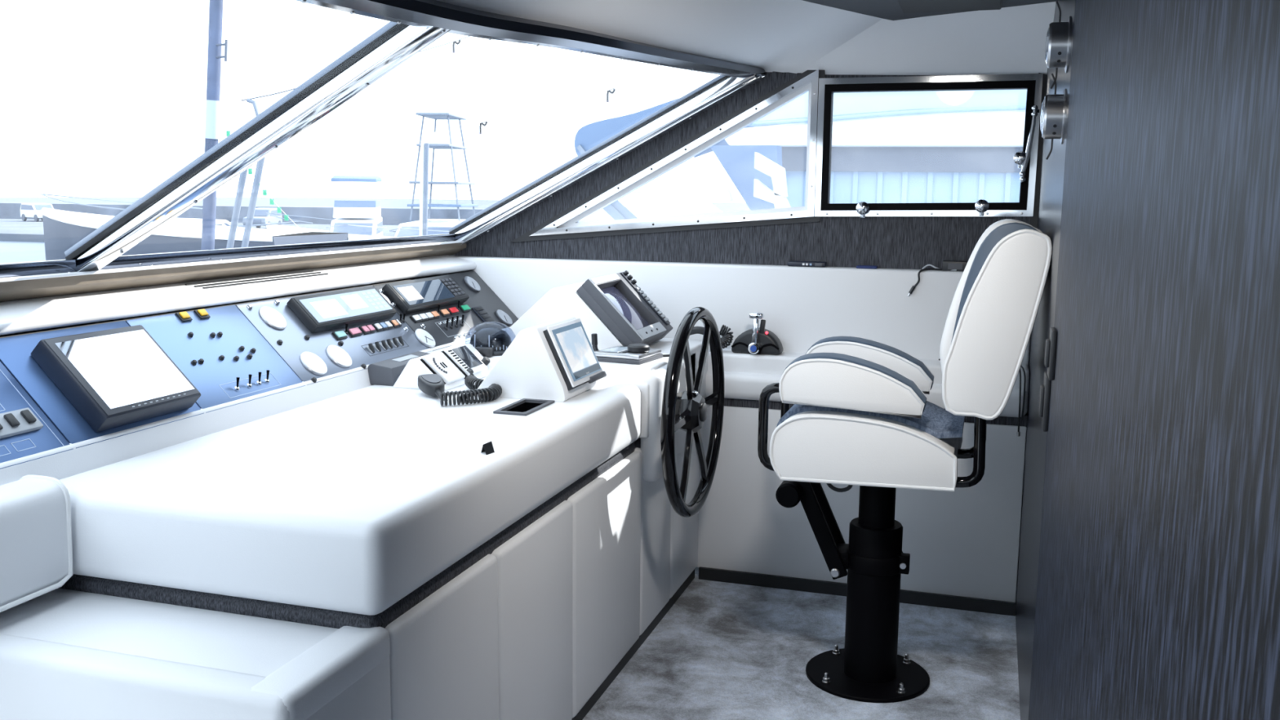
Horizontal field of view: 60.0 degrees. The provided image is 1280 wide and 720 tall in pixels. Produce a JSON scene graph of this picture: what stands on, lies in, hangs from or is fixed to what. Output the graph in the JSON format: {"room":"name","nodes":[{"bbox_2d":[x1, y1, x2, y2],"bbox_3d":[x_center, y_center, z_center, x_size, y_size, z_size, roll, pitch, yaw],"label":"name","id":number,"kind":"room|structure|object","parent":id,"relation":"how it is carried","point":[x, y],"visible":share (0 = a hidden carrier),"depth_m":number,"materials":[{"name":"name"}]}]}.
{"room":"control cabin","nodes":[
{"label":"control cabin","id":0,"kind":"room"},
{"bbox_2d":[436,0,1056,75],"bbox_3d":[0.257,-0.783,1.711,1.705,0.455,5.400,3,9,17],"label":"ceiling","id":1,"kind":"structure","parent":0,"point":[783,36],"depth_m":3.65,"materials":[{"name":"white paint"}]},
{"bbox_2d":[418,35,470,69],"bbox_3d":[-0.419,-1.732,5.645,0.481,0.327,3.067,-7,11,-42],"label":"light","id":2,"kind":"object","parent":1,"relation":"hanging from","point":[459,40],"visible":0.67,"depth_m":6.44,"materials":[{"name":"grey metal"}]},
{"bbox_2d":[897,0,1001,13],"bbox_3d":[0.877,-1.066,3.167,0.303,0.015,0.800,3,9,17],"label":"ceiling hatch","id":3,"kind":"object","parent":1,"relation":"attached to","point":[907,6],"visible":1,"depth_m":3.43,"materials":[{"name":"black"}]},
{"bbox_2d":[451,8,1046,602],"bbox_3d":[0.022,-0.216,4.301,2.955,2.250,0.335,3,9,17],"label":"wall","id":4,"kind":"structure","parent":0,"point":[965,541],"depth_m":4.10,"materials":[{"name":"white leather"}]},
{"bbox_2d":[0,243,466,302],"bbox_3d":[-1.519,-0.114,2.202,0.080,0.062,5.065,3,9,17],"label":"trim","id":5,"kind":"structure","parent":4,"relation":"attached to","point":[70,285],"depth_m":3.05,"materials":[{"name":"silver metal"}]},
{"bbox_2d":[0,0,766,282],"bbox_3d":[-0.910,-0.438,1.970,1.278,0.703,5.085,3,9,17],"label":"window","id":6,"kind":"structure","parent":4,"relation":"in","point":[413,25],"depth_m":2.57,"materials":[{"name":"grey metal"}]},
{"bbox_2d":[510,69,825,242],"bbox_3d":[0.078,-0.790,4.298,1.259,0.691,0.078,3,9,17],"label":"window","id":7,"kind":"structure","parent":4,"relation":"in","point":[566,224],"depth_m":4.24,"materials":[{"name":"silver metal"}]},
{"bbox_2d":[689,324,733,348],"bbox_3d":[0.264,-0.081,4.114,0.185,0.095,0.098,-5,10,-35],"label":"telephone handset","id":8,"kind":"object","parent":4,"relation":"on","point":[724,332],"visible":0.68,"depth_m":4.13,"materials":[{"name":"black plastic"}]},
{"bbox_2d":[731,311,782,355],"bbox_3d":[0.433,-0.102,4.106,0.185,0.158,0.117,3,9,17],"label":"throttle lever","id":9,"kind":"object","parent":4,"relation":"on","point":[755,340],"visible":1,"depth_m":4.08,"materials":[{"name":"black plastic"}]},
{"bbox_2d":[787,260,826,267],"bbox_3d":[0.624,-0.358,4.136,0.145,0.020,0.044,3,9,17],"label":"remote control","id":10,"kind":"object","parent":4,"relation":"on","point":[792,263],"visible":1,"depth_m":4.12,"materials":[{"name":"black plastic"}]},
{"bbox_2d":[698,566,1016,616],"bbox_3d":[0.772,0.842,4.054,1.145,0.045,0.020,3,9,17],"label":"baseboard","id":11,"kind":"structure","parent":4,"relation":"attached to","point":[931,599],"depth_m":4.06,"materials":[{"name":"black"}]},
{"bbox_2d":[856,265,877,268],"bbox_3d":[0.835,-0.342,4.075,0.075,0.010,0.045,3,9,17],"label":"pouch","id":12,"kind":"object","parent":4,"relation":"on","point":[857,266],"visible":1,"depth_m":4.06,"materials":[{"name":"blue"}]},
{"bbox_2d":[907,268,942,296],"bbox_3d":[1.061,-0.281,3.982,0.191,0.106,0.018,1,9,0],"label":"charging cable","id":13,"kind":"object","parent":4,"relation":"hanging from","point":[913,287],"visible":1,"depth_m":3.98,"materials":[{"name":"black plastic"}]},
{"bbox_2d":[814,73,1043,217],"bbox_3d":[1.019,-0.759,3.967,0.771,0.502,0.091,3,9,17],"label":"window","id":14,"kind":"structure","parent":4,"relation":"in","point":[1026,159],"depth_m":3.95,"materials":[{"name":"silver metal"}]},
{"bbox_2d":[921,264,956,271],"bbox_3d":[1.076,-0.333,3.988,0.126,0.021,0.010,6,10,31],"label":"wire","id":15,"kind":"object","parent":4,"relation":"on","point":[926,265],"visible":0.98,"depth_m":4.00,"materials":[{"name":"grey plastic"}]},
{"bbox_2d":[942,260,968,271],"bbox_3d":[1.147,-0.337,3.975,0.120,0.036,0.046,3,9,17],"label":"block","id":16,"kind":"object","parent":4,"relation":"on","point":[947,265],"visible":0.6,"depth_m":3.96,"materials":[{"name":"black plastic"}]},
{"bbox_2d":[938,358,1026,436],"bbox_3d":[1.207,0.093,3.876,0.305,0.298,0.115,6,10,35],"label":"cable tangle","id":17,"kind":"object","parent":4,"relation":"on","point":[1021,366],"visible":0.31,"depth_m":3.76,"materials":[{"name":"black plastic"}]},
{"bbox_2d":[582,567,1020,719],"bbox_3d":[0.396,1.222,1.856,2.020,0.060,5.200,3,9,17],"label":"floor","id":18,"kind":"structure","parent":0,"point":[722,651],"depth_m":3.49,"materials":[{"name":"carpet"}]},
{"bbox_2d":[0,337,708,719],"bbox_3d":[-0.513,0.536,3.074,0.848,0.916,2.593,3,9,17],"label":"console","id":19,"kind":"object","parent":18,"relation":"on","point":[359,554],"visible":0.83,"depth_m":2.21,"materials":[{"name":"white plastic"}]},
{"bbox_2d":[0,475,73,612],"bbox_3d":[-1.323,0.406,1.617,0.128,0.212,1.136,3,9,17],"label":"bench cushion","id":20,"kind":"object","parent":19,"relation":"on","point":[36,546],"visible":1,"depth_m":2.06,"materials":[{"name":"white leather"}]},
{"bbox_2d":[0,254,509,485],"bbox_3d":[-1.399,0.214,2.177,0.398,0.602,4.998,3,9,17],"label":"dashboard","id":21,"kind":"object","parent":19,"relation":"attached to","point":[36,315],"visible":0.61,"depth_m":2.79,"materials":[{"name":"white plastic"}]},
{"bbox_2d":[0,361,73,469],"bbox_3d":[-1.407,0.136,1.891,0.228,0.222,0.874,3,9,17],"label":"panel","id":22,"kind":"object","parent":21,"relation":"on","point":[25,430],"visible":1,"depth_m":2.23,"materials":[{"name":"blue metal"}]},
{"bbox_2d":[0,407,43,438],"bbox_3d":[-1.291,0.145,2.080,0.043,0.042,0.381,3,9,17],"label":"switch panel","id":23,"kind":"object","parent":22,"relation":"on","point":[15,422],"depth_m":2.22,"materials":[{"name":"white plastic"}]},
{"bbox_2d":[0,320,204,448],"bbox_3d":[-1.213,0.047,2.493,0.228,0.222,0.396,3,9,17],"label":"panel","id":24,"kind":"object","parent":21,"relation":"on","point":[15,352],"visible":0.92,"depth_m":2.36,"materials":[{"name":"blue metal"}]},
{"bbox_2d":[31,324,200,431],"bbox_3d":[-1.175,0.035,2.503,0.196,0.193,0.299,3,9,17],"label":"display","id":25,"kind":"object","parent":24,"relation":"attached to","point":[116,377],"visible":1,"depth_m":2.45,"materials":[{"name":"black plastic"}]},
{"bbox_2d":[125,305,305,413],"bbox_3d":[-1.090,-0.011,2.877,0.228,0.225,0.410,3,9,17],"label":"panel","id":26,"kind":"object","parent":21,"relation":"on","point":[219,350],"visible":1,"depth_m":2.87,"materials":[{"name":"blue"}]},
{"bbox_2d":[175,311,192,321],"bbox_3d":[-1.182,-0.113,2.872,0.024,0.024,0.036,3,9,17],"label":"switch","id":27,"kind":"object","parent":26,"relation":"attached to","point":[184,316],"depth_m":2.86,"materials":[{"name":"yellow plastic"}]},
{"bbox_2d":[194,308,210,319],"bbox_3d":[-1.161,-0.122,2.938,0.024,0.024,0.036,3,9,17],"label":"switch","id":28,"kind":"object","parent":26,"relation":"attached to","point":[202,313],"depth_m":2.93,"materials":[{"name":"yellow plastic"}]},
{"bbox_2d":[234,377,239,391],"bbox_3d":[-1.023,0.061,2.814,0.016,0.036,0.014,3,9,17],"label":"toggle switch","id":29,"kind":"object","parent":26,"relation":"attached to","point":[237,386],"depth_m":2.81,"materials":[{"name":"black"}]},
{"bbox_2d":[246,373,252,387],"bbox_3d":[-1.008,0.055,2.860,0.016,0.036,0.014,3,9,17],"label":"toggle switch","id":30,"kind":"object","parent":26,"relation":"attached to","point":[249,383],"depth_m":2.86,"materials":[{"name":"black"}]},
{"bbox_2d":[256,372,262,385],"bbox_3d":[-0.996,0.049,2.898,0.016,0.036,0.014,3,9,17],"label":"toggle switch","id":31,"kind":"object","parent":26,"relation":"attached to","point":[259,380],"depth_m":2.90,"materials":[{"name":"black"}]},
{"bbox_2d":[264,369,269,383],"bbox_3d":[-0.986,0.044,2.930,0.016,0.036,0.014,3,9,17],"label":"toggle switch","id":32,"kind":"object","parent":26,"relation":"attached to","point":[266,375],"depth_m":2.93,"materials":[{"name":"black"}]},
{"bbox_2d":[235,285,431,385],"bbox_3d":[-0.915,-0.088,3.416,0.232,0.222,0.726,3,9,17],"label":"panel","id":33,"kind":"object","parent":21,"relation":"on","point":[311,356],"visible":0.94,"depth_m":3.26,"materials":[{"name":"grey metal"}]},
{"bbox_2d":[286,285,396,333],"bbox_3d":[-0.928,-0.163,3.484,0.104,0.102,0.462,3,9,17],"label":"display","id":34,"kind":"object","parent":33,"relation":"attached to","point":[322,312],"visible":1,"depth_m":3.43,"materials":[{"name":"black plastic"}]},
{"bbox_2d":[366,342,374,353],"bbox_3d":[-0.836,-0.036,3.443,0.023,0.032,0.016,3,9,17],"label":"rocker switch","id":35,"kind":"object","parent":33,"relation":"attached to","point":[370,348],"depth_m":3.44,"materials":[{"name":"black plastic"}]},
{"bbox_2d":[373,341,381,351],"bbox_3d":[-0.825,-0.042,3.479,0.023,0.032,0.016,3,9,17],"label":"rocker switch","id":36,"kind":"object","parent":33,"relation":"attached to","point":[377,348],"depth_m":3.47,"materials":[{"name":"black plastic"}]},
{"bbox_2d":[379,340,387,350],"bbox_3d":[-0.813,-0.047,3.515,0.023,0.032,0.016,3,9,17],"label":"rocker switch","id":37,"kind":"object","parent":33,"relation":"attached to","point":[384,345],"depth_m":3.51,"materials":[{"name":"black plastic"}]},
{"bbox_2d":[386,338,392,348],"bbox_3d":[-0.801,-0.052,3.546,0.018,0.032,0.012,3,9,17],"label":"rocker switch","id":38,"kind":"object","parent":33,"relation":"attached to","point":[389,345],"depth_m":3.54,"materials":[{"name":"black plastic"}]},
{"bbox_2d":[391,337,398,346],"bbox_3d":[-0.792,-0.057,3.579,0.023,0.032,0.016,3,9,17],"label":"rocker switch","id":39,"kind":"object","parent":33,"relation":"attached to","point":[393,340],"depth_m":3.57,"materials":[{"name":"black plastic"}]},
{"bbox_2d":[396,336,404,346],"bbox_3d":[-0.782,-0.062,3.613,0.023,0.032,0.016,3,9,17],"label":"rocker switch","id":40,"kind":"object","parent":33,"relation":"attached to","point":[400,341],"depth_m":3.61,"materials":[{"name":"black plastic"}]},
{"bbox_2d":[373,271,518,351],"bbox_3d":[-0.694,-0.191,4.111,0.228,0.222,0.802,3,9,17],"label":"panel","id":41,"kind":"object","parent":21,"relation":"attached to","point":[439,326],"visible":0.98,"depth_m":4.11,"materials":[{"name":"grey"}]},
{"bbox_2d":[382,275,469,313],"bbox_3d":[-0.765,-0.241,3.998,0.103,0.101,0.467,3,9,17],"label":"display","id":42,"kind":"object","parent":41,"relation":"attached to","point":[422,294],"visible":0.99,"depth_m":3.94,"materials":[{"name":"black plastic"}]},
{"bbox_2d":[368,351,430,386],"bbox_3d":[-0.738,0.024,3.478,0.089,0.064,0.295,3,9,17],"label":"cradle","id":43,"kind":"object","parent":19,"relation":"on","point":[385,372],"visible":0.67,"depth_m":3.35,"materials":[{"name":"grey plastic"}]},
{"bbox_2d":[393,343,493,391],"bbox_3d":[-0.599,0.014,3.445,0.176,0.097,0.360,3,9,17],"label":"wedge","id":44,"kind":"object","parent":19,"relation":"on","point":[452,365],"visible":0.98,"depth_m":3.35,"materials":[{"name":"white paint"}]},
{"bbox_2d":[417,368,502,405],"bbox_3d":[-0.530,0.071,3.211,0.211,0.054,0.382,-4,10,-27],"label":"microphone","id":45,"kind":"object","parent":19,"relation":"on","point":[432,384],"visible":0.94,"depth_m":3.11,"materials":[{"name":"black plastic"}]},
{"bbox_2d":[480,440,494,454],"bbox_3d":[-0.343,0.200,2.494,0.028,0.027,0.045,5,10,29],"label":"tab","id":46,"kind":"object","parent":19,"relation":"on","point":[487,447],"visible":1,"depth_m":2.49,"materials":[{"name":"black plastic"}]},
{"bbox_2d":[464,321,515,357],"bbox_3d":[-0.515,-0.055,3.729,0.230,0.151,0.225,3,9,17],"label":"compass","id":47,"kind":"object","parent":19,"relation":"on","point":[490,342],"visible":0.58,"depth_m":3.66,"materials":[{"name":"glass"}]},
{"bbox_2d":[493,398,555,416],"bbox_3d":[-0.314,0.151,3.019,0.094,0.054,0.202,3,9,17],"label":"recessed tray","id":48,"kind":"object","parent":19,"relation":"in","point":[524,406],"visible":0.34,"depth_m":3.05,"materials":[{"name":"grey plastic"}]},
{"bbox_2d":[477,315,600,401],"bbox_3d":[-0.297,-0.013,3.273,0.281,0.208,0.305,3,9,17],"label":"pod","id":49,"kind":"object","parent":19,"relation":"on","point":[528,368],"visible":0.7,"depth_m":3.12,"materials":[{"name":"white plastic"}]},
{"bbox_2d":[542,318,606,391],"bbox_3d":[-0.189,-0.019,3.236,0.107,0.179,0.258,3,9,17],"label":"display","id":50,"kind":"object","parent":49,"relation":"on","point":[574,354],"visible":1,"depth_m":3.20,"materials":[{"name":"black plastic"},{"name":"glass"},{"name":"grey plastic"}]},
{"bbox_2d":[429,337,708,438],"bbox_3d":[-0.241,0.063,3.886,0.800,0.216,0.765,3,9,17],"label":"shelf","id":51,"kind":"object","parent":19,"relation":"attached to","point":[643,376],"depth_m":3.46,"materials":[{"name":"white leather"}]},
{"bbox_2d":[506,281,659,350],"bbox_3d":[-0.223,-0.169,3.960,0.505,0.222,0.380,3,9,17],"label":"pod","id":52,"kind":"object","parent":19,"relation":"on","point":[561,302],"visible":0.23,"depth_m":3.77,"materials":[{"name":"white plastic"}]},
{"bbox_2d":[591,333,598,351],"bbox_3d":[-0.146,-0.051,3.678,0.022,0.072,0.046,-4,10,-27],"label":"plug","id":53,"kind":"object","parent":19,"relation":"on","point":[594,336],"visible":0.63,"depth_m":3.68,"materials":[{"name":"black plastic"}]},
{"bbox_2d":[576,270,672,346],"bbox_3d":[-0.047,-0.179,3.894,0.238,0.248,0.375,3,9,17],"label":"display","id":54,"kind":"object","parent":19,"relation":"on","point":[621,304],"visible":0.98,"depth_m":3.83,"materials":[{"name":"grey plastic"}]},
{"bbox_2d":[594,343,669,364],"bbox_3d":[0.002,-0.037,3.669,0.198,0.052,0.336,5,9,25],"label":"controller","id":55,"kind":"object","parent":19,"relation":"on","point":[633,353],"visible":0.84,"depth_m":3.54,"materials":[{"name":"grey plastic"}]},
{"bbox_2d":[660,306,724,517],"bbox_3d":[0.152,0.162,3.507,0.117,0.664,0.664,3,9,17],"label":"steering wheel","id":56,"kind":"object","parent":19,"relation":"attached to","point":[686,411],"visible":1,"depth_m":3.45,"materials":[{"name":"black"}]},
{"bbox_2d":[757,218,1052,702],"bbox_3d":[0.759,0.280,3.274,0.764,1.388,0.514,3,9,17],"label":"chair","id":57,"kind":"object","parent":18,"relation":"on","point":[861,415],"visible":1,"depth_m":3.07,"materials":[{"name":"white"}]},
{"bbox_2d":[939,218,1035,374],"bbox_3d":[0.992,-0.146,3.133,0.259,0.498,0.220,3,9,17],"label":"cushion","id":58,"kind":"object","parent":57,"relation":"on","point":[948,332],"depth_m":3.06,"materials":[{"name":"white leather"}]},
{"bbox_2d":[1015,0,1279,719],"bbox_3d":[0.679,0.070,1.595,0.060,2.300,5.200,3,9,17],"label":"wall","id":59,"kind":"structure","parent":0,"point":[1148,588],"depth_m":0.99,"materials":[{"name":"grey wood"}]},
{"bbox_2d":[1038,371,1051,431],"bbox_3d":[0.954,0.097,2.614,0.020,0.130,0.090,3,9,17],"label":"wall switch","id":60,"kind":"object","parent":59,"relation":"attached to","point":[1045,388],"visible":0.9,"depth_m":2.58,"materials":[{"name":"black plastic"}]},
{"bbox_2d":[1044,327,1057,380],"bbox_3d":[0.919,-0.015,2.481,0.020,0.110,0.090,3,9,17],"label":"wall switch","id":61,"kind":"object","parent":59,"relation":"attached to","point":[1051,343],"visible":1,"depth_m":2.44,"materials":[{"name":"black plastic"}]},
{"bbox_2d":[1040,73,1066,159],"bbox_3d":[0.980,-0.578,2.633,0.054,0.202,0.128,3,9,17],"label":"gauge","id":62,"kind":"object","parent":59,"relation":"attached to","point":[1053,112],"visible":1,"depth_m":2.59,"materials":[{"name":"silver metal"}]},
{"bbox_2d":[1044,0,1071,88],"bbox_3d":[0.982,-0.741,2.609,0.054,0.202,0.128,3,9,17],"label":"gauge","id":63,"kind":"object","parent":59,"relation":"attached to","point":[1058,37],"visible":1,"depth_m":2.57,"materials":[{"name":"silver metal"}]},
{"label":"outside","id":64,"kind":"structure","parent":0,"visible":0},
{"bbox_2d":[0,240,45,263],"bbox_3d":[-37.906,-3.375,45.933,420.000,0.400,55.400,3,9,17],"label":"harbour water","id":65,"kind":"structure","parent":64,"point":[11,251],"depth_m":63.64,"materials":[{"name":"blue liquid"}]},
{"bbox_2d":[40,193,348,260],"bbox_3d":[-15.333,-3.812,36.180,11.508,3.097,3.510,4,9,23],"label":"motor boat","id":66,"kind":"object","parent":65,"relation":"on","point":[63,229],"visible":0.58,"depth_m":34.84,"materials":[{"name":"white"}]},
{"bbox_2d":[200,0,227,250],"bbox_3d":[-7.783,-3.585,20.006,1.178,8.726,0.261,3,9,17],"label":"mast","id":67,"kind":"object","parent":65,"relation":"in","point":[214,56],"visible":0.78,"depth_m":19.70,"materials":[{"name":"blue"}]},
{"bbox_2d":[171,217,300,226],"bbox_3d":[-18.056,-4.527,45.436,8.008,2.608,2.460,-1,9,-11],"label":"motor boat","id":68,"kind":"object","parent":65,"relation":"on","point":[218,222],"visible":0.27,"depth_m":44.76,"materials":[{"name":"white plastic"}]},
{"bbox_2d":[226,88,295,248],"bbox_3d":[-8.171,-3.443,25.450,4.526,6.631,0.143,3,9,17],"label":"poles","id":69,"kind":"object","parent":65,"relation":"in","point":[260,165],"visible":0.38,"depth_m":25.68,"materials":[{"name":"grey metal"}]},
{"bbox_2d":[222,120,293,222],"bbox_3d":[-8.749,-4.306,25.509,1.958,2.437,0.011,3,9,17],"label":"bunting","id":70,"kind":"object","parent":69,"relation":"hanging from","point":[228,132],"visible":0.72,"depth_m":25.53,"materials":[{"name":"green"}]},
{"bbox_2d":[266,212,393,240],"bbox_3d":[-13.864,-5.266,50.343,9.008,2.692,2.760,6,10,31],"label":"motor boat","id":71,"kind":"object","parent":65,"relation":"on","point":[359,237],"visible":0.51,"depth_m":50.98,"materials":[{"name":"white plastic"}]},
{"bbox_2d":[325,175,386,240],"bbox_3d":[-13.340,-6.466,52.115,2.910,4.350,9.508,-1,9,-9],"label":"motor boat","id":72,"kind":"object","parent":65,"relation":"on","point":[353,217],"visible":0.62,"depth_m":51.28,"materials":[{"name":"white plastic"}]},
{"bbox_2d":[419,142,429,235],"bbox_3d":[-6.518,-3.893,33.337,0.470,5.175,0.124,3,9,17],"label":"mooring post","id":73,"kind":"object","parent":65,"relation":"in","point":[424,187],"visible":0.66,"depth_m":33.09,"materials":[{"name":"grey metal"}]},
{"bbox_2d":[389,112,477,237],"bbox_3d":[-8.095,-6.393,44.077,3.360,6.695,10.009,1,9,5],"label":"motor boat","id":74,"kind":"object","parent":65,"relation":"on","point":[437,140],"visible":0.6,"depth_m":43.79,"materials":[{"name":"white"}]},
{"bbox_2d":[574,88,1026,222],"bbox_3d":[3.242,0.212,7.886,10.500,5.000,4.225,3,9,17],"label":"yacht","id":75,"kind":"object","parent":65,"relation":"on","point":[935,146],"visible":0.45,"depth_m":6.70,"materials":[{"name":"white"}]},
{"bbox_2d":[785,171,1020,207],"bbox_3d":[4.686,-0.988,7.118,7.420,0.430,2.465,3,9,17],"label":"curtain","id":76,"kind":"object","parent":75,"relation":"hanging from","point":[846,187],"depth_m":6.78,"materials":[{"name":"fabric"}]},
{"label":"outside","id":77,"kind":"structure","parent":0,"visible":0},
{"bbox_2d":[0,197,750,241],"bbox_3d":[24.989,-32.425,241.738,500.000,0.900,360.000,3,9,17],"label":"ground","id":78,"kind":"structure","parent":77,"point":[11,228],"depth_m":254.99,"materials":[{"name":"concrete"}]},
{"bbox_2d":[20,203,53,222],"bbox_3d":[-57.081,-14.049,105.331,4.779,1.697,3.318,3,9,17],"label":"car","id":79,"kind":"object","parent":78,"relation":"on","point":[27,210],"visible":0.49,"depth_m":104.65,"materials":[{"name":"white paint"}]},
{"bbox_2d":[0,202,484,225],"bbox_3d":[-46.891,-15.427,115.663,220.000,1.550,14.000,3,9,17],"label":"wall","id":80,"kind":"structure","parent":78,"relation":"on","point":[390,215],"depth_m":107.02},
{"bbox_2d":[242,207,282,229],"bbox_3d":[-30.550,-11.448,89.729,1.900,1.696,4.520,0,9,-1],"label":"car","id":81,"kind":"object","parent":78,"relation":"on","point":[260,216],"visible":0.63,"depth_m":88.73,"materials":[{"name":"grey metal"}]},
{"bbox_2d":[245,219,261,222],"bbox_3d":[-30.522,-10.970,87.551,1.200,0.300,0.070,0,9,-1],"label":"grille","id":82,"kind":"object","parent":81,"relation":"attached to","point":[254,220],"depth_m":87.52,"materials":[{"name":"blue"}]},
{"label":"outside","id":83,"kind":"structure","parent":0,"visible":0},
{"bbox_2d":[476,120,487,150],"bbox_3d":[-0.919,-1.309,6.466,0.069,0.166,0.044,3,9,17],"label":"street light","id":84,"kind":"object","parent":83,"point":[486,122],"visible":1,"depth_m":6.46,"materials":[{"name":"grey metal"}]},
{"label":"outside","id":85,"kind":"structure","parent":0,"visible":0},
{"bbox_2d":[603,88,615,119],"bbox_3d":[-0.170,-1.437,6.206,0.069,0.170,0.044,3,9,17],"label":"light","id":86,"kind":"object","parent":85,"point":[614,90],"visible":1,"depth_m":6.20,"materials":[{"name":"grey metal"}]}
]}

